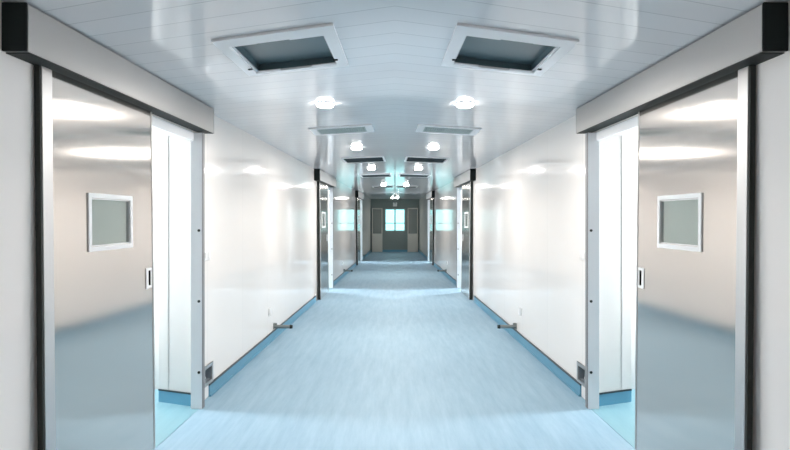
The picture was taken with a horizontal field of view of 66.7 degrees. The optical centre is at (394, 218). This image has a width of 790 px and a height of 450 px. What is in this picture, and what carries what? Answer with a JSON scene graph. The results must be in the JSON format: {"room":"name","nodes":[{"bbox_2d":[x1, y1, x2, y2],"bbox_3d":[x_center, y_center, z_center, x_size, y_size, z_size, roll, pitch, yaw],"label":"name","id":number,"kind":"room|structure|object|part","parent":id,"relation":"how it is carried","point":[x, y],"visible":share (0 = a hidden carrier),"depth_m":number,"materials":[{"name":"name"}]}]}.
{"room":"hospital corridor","nodes":[
{"label":"hospital corridor","id":0,"kind":"room"},
{"bbox_2d":[152,127,173,140],"bbox_3d":[-2.571,-0.770,4.700,1.624,0.040,2.300,0,0,0],"label":"ceiling","id":1,"kind":"structure","parent":0,"point":[156,133],"depth_m":5.26,"materials":[{"name":"grey paint"}]},
{"bbox_2d":[152,135,190,392],"bbox_3d":[-2.571,0.450,4.700,1.624,2.400,2.300,0,0,0],"label":"wall","id":2,"kind":"structure","parent":0,"point":[171,153],"depth_m":5.36,"materials":[{"name":"white paint"}]},
{"bbox_2d":[158,389,190,405],"bbox_3d":[-2.041,1.589,5.474,0.230,0.115,0.640,0,0,-33],"label":"baseboard","id":3,"kind":"structure","parent":2,"relation":"attached to","point":[166,396],"depth_m":5.34,"materials":[{"name":"blue plastic"}]},
{"bbox_2d":[155,389,197,447],"bbox_3d":[-2.512,1.648,4.700,1.620,0.002,2.200,0,0,0],"label":"floor","id":4,"kind":"structure","parent":0,"point":[169,417],"depth_m":4.98,"materials":[{"name":"teal plastic"}]},
{"bbox_2d":[0,1,370,449],"bbox_3d":[-1.576,0.328,13.550,0.031,2.644,33.108,0,0,1],"label":"wall","id":5,"kind":"structure","parent":0,"point":[261,236],"depth_m":6.06,"materials":[{"name":"white paint"}]},
{"bbox_2d":[34,65,154,449],"bbox_3d":[-1.744,0.438,3.619,0.059,2.400,1.306,-1,0,0],"label":"sliding door","id":6,"kind":"structure","parent":5,"relation":"in","point":[94,152],"depth_m":3.45,"materials":[{"name":"silver metal"}]},
{"bbox_3d":[-1.744,0.019,3.672,0.006,0.266,0.473,0,0,1],"label":"glass","id":7,"kind":"part","parent":6,"relation":"part of","materials":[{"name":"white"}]},
{"bbox_3d":[-1.719,0.412,4.190,0.006,0.145,0.090,0,0,1],"label":"recessed pull","id":8,"kind":"part","parent":6,"relation":"part of","materials":[{"name":"white plastic"}]},
{"bbox_2d":[1,2,213,133],"bbox_3d":[-1.708,-0.875,4.059,0.114,0.226,2.656,0,0,1],"label":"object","id":9,"kind":"structure","parent":5,"relation":"attached to","point":[29,35],"depth_m":3.30,"materials":[{"name":"silver metal"}]},
{"bbox_2d":[152,116,204,408],"bbox_3d":[-1.736,0.450,4.611,0.101,2.400,1.316,0,0,1],"label":"trim","id":10,"kind":"structure","parent":5,"relation":"attached to","point":[197,140],"depth_m":5.21,"materials":[{"name":"white metal"}]},
{"bbox_2d":[205,385,208,397],"bbox_3d":[-1.731,1.587,5.478,0.007,0.103,0.155,0,0,1],"label":"plate","id":11,"kind":"object","parent":5,"relation":"attached to","point":[207,387],"visible":0.6,"depth_m":5.51,"materials":[{"name":"white plastic"}]},
{"bbox_2d":[205,250,209,259],"bbox_3d":[-1.726,0.334,5.520,0.014,0.088,0.160,0,0,1],"label":"wall switch","id":12,"kind":"object","parent":5,"relation":"attached to","point":[207,253],"visible":0.85,"depth_m":5.51,"materials":[{"name":"white plastic"}]},
{"bbox_2d":[205,361,212,386],"bbox_3d":[-1.779,1.438,5.548,0.121,0.189,0.264,0,0,0],"label":"sensor box","id":13,"kind":"object","parent":5,"relation":"attached to","point":[208,368],"visible":0.52,"depth_m":5.64,"materials":[{"name":"grey metal"}]},
{"bbox_2d":[268,307,271,315],"bbox_3d":[-1.672,1.240,8.040,0.013,0.100,0.150,0,0,1],"label":"wall socket","id":14,"kind":"object","parent":5,"relation":"attached to","point":[270,308],"visible":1,"depth_m":8.01,"materials":[{"name":"white plastic"}]},
{"bbox_2d":[273,323,292,328],"bbox_3d":[-1.544,1.475,8.275,0.260,0.080,0.060,0,0,0],"label":"door stop","id":15,"kind":"object","parent":5,"relation":"attached to","point":[275,325],"visible":1,"depth_m":8.25,"materials":[{"name":"silver metal"}]},
{"bbox_2d":[208,250,370,396],"bbox_3d":[-1.547,1.591,13.540,0.025,0.117,33.088,0,0,1],"label":"baseboard","id":16,"kind":"structure","parent":5,"relation":"attached to","point":[224,377],"depth_m":7.32,"materials":[{"name":"blue"}]},
{"bbox_2d":[317,182,328,299],"bbox_3d":[-1.536,0.438,12.846,0.076,2.400,1.306,-1,0,0],"label":"sliding door","id":17,"kind":"structure","parent":5,"relation":"in","point":[322,189],"depth_m":12.65,"materials":[{"name":"silver metal"}]},
{"bbox_3d":[-1.528,0.019,12.780,0.006,0.266,0.473,0,0,1],"label":"glass","id":18,"kind":"part","parent":17,"relation":"part of","materials":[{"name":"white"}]},
{"bbox_2d":[314,169,335,186],"bbox_3d":[-1.511,-0.875,13.166,0.114,0.226,2.656,0,0,1],"label":"door frame","id":19,"kind":"structure","parent":5,"relation":"attached to","point":[319,175],"depth_m":12.50,"materials":[{"name":"silver metal"}]},
{"bbox_2d":[328,187,332,287],"bbox_3d":[-1.538,0.450,13.718,0.101,2.400,1.316,0,0,1],"label":"trim","id":20,"kind":"structure","parent":5,"relation":"attached to","point":[329,188],"depth_m":14.31,"materials":[{"name":"white metal"}]},
{"bbox_2d":[356,197,360,264],"bbox_3d":[-1.340,0.438,21.886,0.077,2.400,1.306,-1,0,0],"label":"sliding door","id":21,"kind":"structure","parent":5,"relation":"in","point":[358,250],"depth_m":21.62,"materials":[{"name":"silver metal"}]},
{"bbox_2d":[355,191,363,199],"bbox_3d":[-1.312,-0.875,22.326,0.114,0.226,2.656,0,0,1],"label":"door frame","id":22,"kind":"structure","parent":5,"relation":"attached to","point":[358,194],"depth_m":21.53,"materials":[{"name":"silver metal"}]},
{"bbox_2d":[360,200,361,260],"bbox_3d":[-1.340,0.450,22.878,0.101,2.400,1.316,0,0,1],"label":"trim","id":23,"kind":"structure","parent":5,"relation":"attached to","point":[360,200],"depth_m":23.48,"materials":[{"name":"white metal"}]},
{"bbox_2d":[328,190,328,249],"bbox_3d":[-2.374,0.450,13.807,1.624,2.400,2.300,0,0,0],"label":"wall","id":24,"kind":"structure","parent":0,"point":[328,190],"depth_m":14.39,"materials":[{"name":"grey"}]},
{"bbox_2d":[0,0,789,198],"bbox_3d":[0.000,-0.994,14.050,3.898,0.001,34.100,0,0,0],"label":"ceiling","id":25,"kind":"structure","parent":0,"point":[395,81],"depth_m":3.88,"materials":[{"name":"white paint"}]},
{"bbox_2d":[211,23,348,75],"bbox_3d":[-0.657,-1.007,3.580,0.721,0.066,1.084,0,0,0],"label":"ceiling hatch","id":26,"kind":"object","parent":25,"relation":"attached to","point":[269,52],"visible":0.99,"depth_m":3.62,"materials":[{"name":"white painted metal"},{"name":"dark glass"}]},
{"bbox_2d":[316,101,333,107],"bbox_3d":[-0.599,-0.973,5.140,0.160,0.041,0.160,0,0,0],"label":"ceiling lamp","id":27,"kind":"object","parent":25,"relation":"attached to","point":[322,104],"visible":1,"depth_m":5.09,"materials":[{"name":"white"}]},
{"bbox_2d":[308,124,373,135],"bbox_3d":[-0.591,-1.004,6.670,0.935,0.049,0.468,0,0,22],"label":"ceiling vent","id":28,"kind":"object","parent":25,"relation":"in","point":[366,128],"visible":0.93,"depth_m":6.64,"materials":[{"name":"white metal"}]},
{"bbox_2d":[351,146,361,149],"bbox_3d":[-0.531,-0.973,8.280,0.160,0.041,0.160,0,0,0],"label":"ceiling lamp","id":29,"kind":"object","parent":25,"relation":"attached to","point":[353,147],"visible":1,"depth_m":8.22,"materials":[{"name":"white"}]},
{"bbox_2d":[341,156,385,162],"bbox_3d":[-0.518,-0.987,10.020,0.721,0.013,1.084,0,0,0],"label":"ceiling hatch","id":30,"kind":"object","parent":25,"relation":"attached to","point":[376,158],"visible":1,"depth_m":9.94,"materials":[{"name":"white metal"}]},
{"bbox_2d":[360,174,391,177],"bbox_3d":[-0.438,-0.987,13.700,0.721,0.013,1.084,0,0,0],"label":"ceiling hatch","id":31,"kind":"object","parent":25,"relation":"attached to","point":[365,175],"visible":1,"depth_m":13.60,"materials":[{"name":"white metal"}]},
{"bbox_2d":[372,186,393,187],"bbox_3d":[-0.371,-0.987,18.414,0.652,0.013,1.056,0,0,0],"label":"ceiling hatch","id":32,"kind":"object","parent":25,"relation":"attached to","point":[372,186],"visible":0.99,"depth_m":18.43,"materials":[{"name":"white metal"}]},
{"bbox_2d":[396,186,417,187],"bbox_3d":[0.371,-0.987,18.414,0.652,0.013,1.056,0,0,0],"label":"ceiling hatch","id":33,"kind":"object","parent":25,"relation":"attached to","point":[397,186],"visible":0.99,"depth_m":18.43,"materials":[{"name":"white metal"}]},
{"bbox_2d":[398,174,429,177],"bbox_3d":[0.438,-0.987,13.700,0.721,0.013,1.084,0,0,0],"label":"ceiling hatch","id":34,"kind":"object","parent":25,"relation":"attached to","point":[400,175],"visible":1,"depth_m":13.60,"materials":[{"name":"white metal"}]},
{"bbox_2d":[404,156,448,162],"bbox_3d":[0.518,-0.987,10.020,0.721,0.013,1.084,0,0,0],"label":"ceiling hatch","id":35,"kind":"object","parent":25,"relation":"attached to","point":[408,158],"visible":1,"depth_m":9.94,"materials":[{"name":"white metal"}]},
{"bbox_2d":[428,146,438,149],"bbox_3d":[0.531,-0.973,8.280,0.160,0.041,0.160,0,0,0],"label":"ceiling lamp","id":36,"kind":"object","parent":25,"relation":"attached to","point":[430,147],"visible":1,"depth_m":8.22,"materials":[{"name":"white plastic"}]},
{"bbox_2d":[416,124,481,135],"bbox_3d":[0.591,-1.004,6.670,0.935,0.049,0.468,0,0,-22],"label":"ceiling vent","id":37,"kind":"object","parent":25,"relation":"in","point":[421,128],"visible":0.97,"depth_m":6.64,"materials":[{"name":"white metal"}]},
{"bbox_2d":[456,101,473,107],"bbox_3d":[0.599,-0.973,5.140,0.160,0.041,0.160,0,0,0],"label":"ceiling lamp","id":38,"kind":"object","parent":25,"relation":"attached to","point":[464,104],"visible":1,"depth_m":5.09,"materials":[{"name":"white"}]},
{"bbox_2d":[441,23,578,75],"bbox_3d":[0.657,-1.007,3.580,0.721,0.066,1.084,0,0,0],"label":"ceiling hatch","id":39,"kind":"object","parent":25,"relation":"attached to","point":[500,49],"visible":1,"depth_m":3.62,"materials":[{"name":"white painted metal"},{"name":"dark glass"}]},
{"bbox_2d":[155,252,634,449],"bbox_3d":[0.000,1.650,13.550,3.898,0.001,33.100,0,0,0],"label":"floor","id":40,"kind":"structure","parent":0,"point":[394,356],"depth_m":5.84,"materials":[{"name":"blue plastic"}]},
{"bbox_2d":[371,199,418,251],"bbox_3d":[0.000,0.328,30.175,2.804,2.644,0.150,0,0,0],"label":"wall","id":41,"kind":"structure","parent":0,"point":[391,240],"depth_m":30.10,"materials":[{"name":"grey paint"}]},
{"bbox_2d":[372,208,381,251],"bbox_3d":[-0.890,0.547,30.020,0.520,2.195,0.040,0,0,0],"label":"door","id":42,"kind":"structure","parent":41,"relation":"in","point":[376,212],"depth_m":30.02,"materials":[{"name":"grey"}]},
{"bbox_3d":[-0.890,1.188,30.020,0.520,0.915,0.040,0,0,0],"label":"panel","id":43,"kind":"part","parent":42,"relation":"part of","materials":[{"name":"grey"}]},
{"bbox_3d":[-0.890,0.090,30.020,0.520,1.280,0.040,0,0,0],"label":"glazing frame","id":44,"kind":"part","parent":42,"relation":"part of","materials":[{"name":"grey metal"}]},
{"bbox_3d":[-0.890,0.115,30.020,0.440,1.230,0.010,0,0,0],"label":"pane","id":45,"kind":"part","parent":42,"relation":"part of","materials":[{"name":"grey glass"}]},
{"bbox_2d":[385,209,404,230],"bbox_3d":[0.000,0.050,30.170,1.030,1.140,0.060,0,0,0],"label":"window","id":46,"kind":"structure","parent":41,"relation":"in","point":[394,218],"depth_m":30.16,"materials":[{"name":"teal"}]},
{"bbox_3d":[-0.250,-0.140,30.170,0.430,0.660,0.008,0,0,0],"label":"pane","id":47,"kind":"part","parent":46,"relation":"part of","materials":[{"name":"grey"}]},
{"bbox_3d":[-0.250,0.400,30.170,0.430,0.340,0.008,0,0,0],"label":"pane","id":48,"kind":"part","parent":46,"relation":"part of","materials":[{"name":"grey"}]},
{"bbox_3d":[0.250,-0.140,30.170,0.430,0.660,0.008,0,0,0],"label":"pane","id":49,"kind":"part","parent":46,"relation":"part of","materials":[{"name":"teal"}]},
{"bbox_3d":[0.250,0.400,30.170,0.430,0.340,0.008,0,0,0],"label":"pane","id":50,"kind":"part","parent":46,"relation":"part of","materials":[{"name":"teal"}]},
{"bbox_2d":[382,250,407,251],"bbox_3d":[0.000,1.595,30.092,2.344,0.109,0.014,0,0,0],"label":"baseboard","id":51,"kind":"structure","parent":41,"relation":"attached to","point":[382,250],"depth_m":30.09,"materials":[{"name":"blue"}]},
{"bbox_2d":[408,208,417,251],"bbox_3d":[0.890,0.547,30.020,0.520,2.195,0.040,0,0,0],"label":"door","id":52,"kind":"structure","parent":41,"relation":"in","point":[412,212],"depth_m":30.02,"materials":[{"name":"grey"}]},
{"bbox_3d":[0.890,0.115,30.020,0.440,1.230,0.010,0,0,0],"label":"pane","id":53,"kind":"part","parent":52,"relation":"part of","materials":[{"name":"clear glass"}]},
{"bbox_3d":[0.890,1.188,30.020,0.520,0.915,0.040,0,0,0],"label":"panel","id":54,"kind":"part","parent":52,"relation":"part of","materials":[{"name":"grey"}]},
{"bbox_3d":[0.890,0.090,30.020,0.520,1.280,0.040,0,0,0],"label":"glazing frame","id":55,"kind":"part","parent":52,"relation":"part of","materials":[{"name":"grey metal"}]},
{"bbox_2d":[461,190,461,249],"bbox_3d":[2.374,0.450,13.807,1.624,2.400,2.300,0,0,0],"label":"wall","id":56,"kind":"structure","parent":0,"point":[461,190],"depth_m":14.39,"materials":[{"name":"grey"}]},
{"bbox_2d":[419,1,789,449],"bbox_3d":[1.576,0.328,13.550,0.031,2.644,33.108,0,0,-1],"label":"wall","id":57,"kind":"structure","parent":0,"point":[528,236],"depth_m":6.13,"materials":[{"name":"white paint"}]},
{"bbox_2d":[428,200,429,260],"bbox_3d":[1.340,0.450,22.878,0.101,2.400,1.316,0,0,-1],"label":"trim","id":58,"kind":"structure","parent":57,"relation":"attached to","point":[428,200],"depth_m":23.48,"materials":[{"name":"white metal"}]},
{"bbox_2d":[426,191,434,199],"bbox_3d":[1.312,-0.875,22.326,0.114,0.226,2.656,0,0,-1],"label":"door frame","id":59,"kind":"structure","parent":57,"relation":"attached to","point":[431,194],"depth_m":21.53,"materials":[{"name":"silver metal"}]},
{"bbox_2d":[429,197,433,264],"bbox_3d":[1.340,0.438,21.886,0.077,2.400,1.306,1,0,0],"label":"sliding door","id":60,"kind":"structure","parent":57,"relation":"in","point":[431,250],"depth_m":21.62,"materials":[{"name":"silver metal"}]},
{"bbox_2d":[457,187,461,287],"bbox_3d":[1.538,0.450,13.718,0.101,2.400,1.316,0,0,-1],"label":"trim","id":61,"kind":"structure","parent":57,"relation":"attached to","point":[460,188],"depth_m":14.31,"materials":[{"name":"white metal"}]},
{"bbox_2d":[454,169,475,186],"bbox_3d":[1.511,-0.875,13.166,0.114,0.226,2.656,0,0,-1],"label":"door frame","id":62,"kind":"structure","parent":57,"relation":"attached to","point":[470,175],"depth_m":12.50,"materials":[{"name":"silver metal"}]},
{"bbox_2d":[461,182,472,299],"bbox_3d":[1.536,0.438,12.846,0.076,2.400,1.306,1,0,0],"label":"sliding door","id":63,"kind":"structure","parent":57,"relation":"in","point":[467,189],"depth_m":12.65,"materials":[{"name":"silver metal"}]},
{"bbox_3d":[1.528,0.019,12.780,0.006,0.266,0.473,0,0,-1],"label":"glass","id":64,"kind":"part","parent":63,"relation":"part of","materials":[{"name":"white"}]},
{"bbox_2d":[419,250,581,396],"bbox_3d":[1.547,1.591,13.540,0.025,0.117,33.088,0,0,-1],"label":"baseboard","id":65,"kind":"structure","parent":57,"relation":"attached to","point":[565,377],"depth_m":7.32,"materials":[{"name":"blue"}]},
{"bbox_2d":[497,323,516,328],"bbox_3d":[1.544,1.475,8.275,0.260,0.080,0.060,0,0,0],"label":"door stop","id":66,"kind":"object","parent":57,"relation":"attached to","point":[514,325],"visible":1,"depth_m":8.25,"materials":[{"name":"silver metal"}]},
{"bbox_2d":[518,307,521,315],"bbox_3d":[1.672,1.240,8.040,0.013,0.100,0.150,0,0,-1],"label":"wall socket","id":67,"kind":"object","parent":57,"relation":"attached to","point":[519,308],"visible":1,"depth_m":8.01,"materials":[{"name":"white plastic"}]},
{"bbox_2d":[577,361,584,386],"bbox_3d":[1.779,1.438,5.548,0.121,0.189,0.264,0,0,0],"label":"sensor box","id":68,"kind":"object","parent":57,"relation":"attached to","point":[580,368],"visible":0.54,"depth_m":5.64,"materials":[{"name":"grey metal"}]},
{"bbox_2d":[580,250,584,259],"bbox_3d":[1.726,0.334,5.520,0.014,0.088,0.160,0,0,-1],"label":"wall switch","id":69,"kind":"object","parent":57,"relation":"attached to","point":[582,253],"visible":0.86,"depth_m":5.51,"materials":[{"name":"white plastic"}]},
{"bbox_2d":[581,385,584,397],"bbox_3d":[1.731,1.587,5.478,0.007,0.103,0.155,0,0,-1],"label":"plate","id":70,"kind":"object","parent":57,"relation":"attached to","point":[582,387],"visible":0.6,"depth_m":5.51,"materials":[{"name":"white plastic"}]},
{"bbox_2d":[585,116,637,408],"bbox_3d":[1.736,0.450,4.611,0.101,2.400,1.316,0,0,-1],"label":"trim","id":71,"kind":"structure","parent":57,"relation":"attached to","point":[592,140],"depth_m":5.21,"materials":[{"name":"white metal"}]},
{"bbox_2d":[576,2,788,133],"bbox_3d":[1.708,-0.875,4.059,0.114,0.226,2.656,0,0,-1],"label":"cover","id":72,"kind":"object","parent":57,"relation":"attached to","point":[760,35],"depth_m":3.30,"materials":[{"name":"silver metal"}]},
{"bbox_2d":[635,65,755,449],"bbox_3d":[1.744,0.438,3.619,0.059,2.400,1.306,1,0,0],"label":"sliding door","id":73,"kind":"structure","parent":57,"relation":"in","point":[696,150],"depth_m":3.45,"materials":[{"name":"silver metal"}]},
{"bbox_3d":[1.719,0.412,4.190,0.006,0.145,0.090,0,0,-1],"label":"recessed pull","id":74,"kind":"part","parent":73,"relation":"part of","materials":[{"name":"white plastic"}]},
{"bbox_3d":[1.744,0.019,3.672,0.006,0.266,0.473,0,0,-1],"label":"glass","id":75,"kind":"part","parent":73,"relation":"part of","materials":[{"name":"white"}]},
{"bbox_2d":[592,389,634,447],"bbox_3d":[2.512,1.648,4.700,1.620,0.002,2.200,0,0,0],"label":"floor","id":76,"kind":"structure","parent":0,"point":[620,417],"depth_m":4.98,"materials":[{"name":"teal plastic"}]},
{"bbox_2d":[599,135,637,392],"bbox_3d":[2.571,0.450,4.700,1.624,2.400,2.300,0,0,0],"label":"wall","id":77,"kind":"structure","parent":0,"point":[617,153],"depth_m":5.36,"materials":[{"name":"grey paint"}]},
{"bbox_2d":[599,389,631,405],"bbox_3d":[2.041,1.589,5.474,0.230,0.115,0.640,0,0,33],"label":"baseboard","id":78,"kind":"structure","parent":77,"relation":"attached to","point":[620,396],"depth_m":5.34,"materials":[{"name":"blue plastic"}]},
{"bbox_2d":[616,127,637,140],"bbox_3d":[2.571,-0.770,4.700,1.624,0.040,2.300,0,0,0],"label":"ceiling","id":79,"kind":"structure","parent":0,"point":[633,133],"depth_m":5.26,"materials":[{"name":"grey paint"}]}
]}

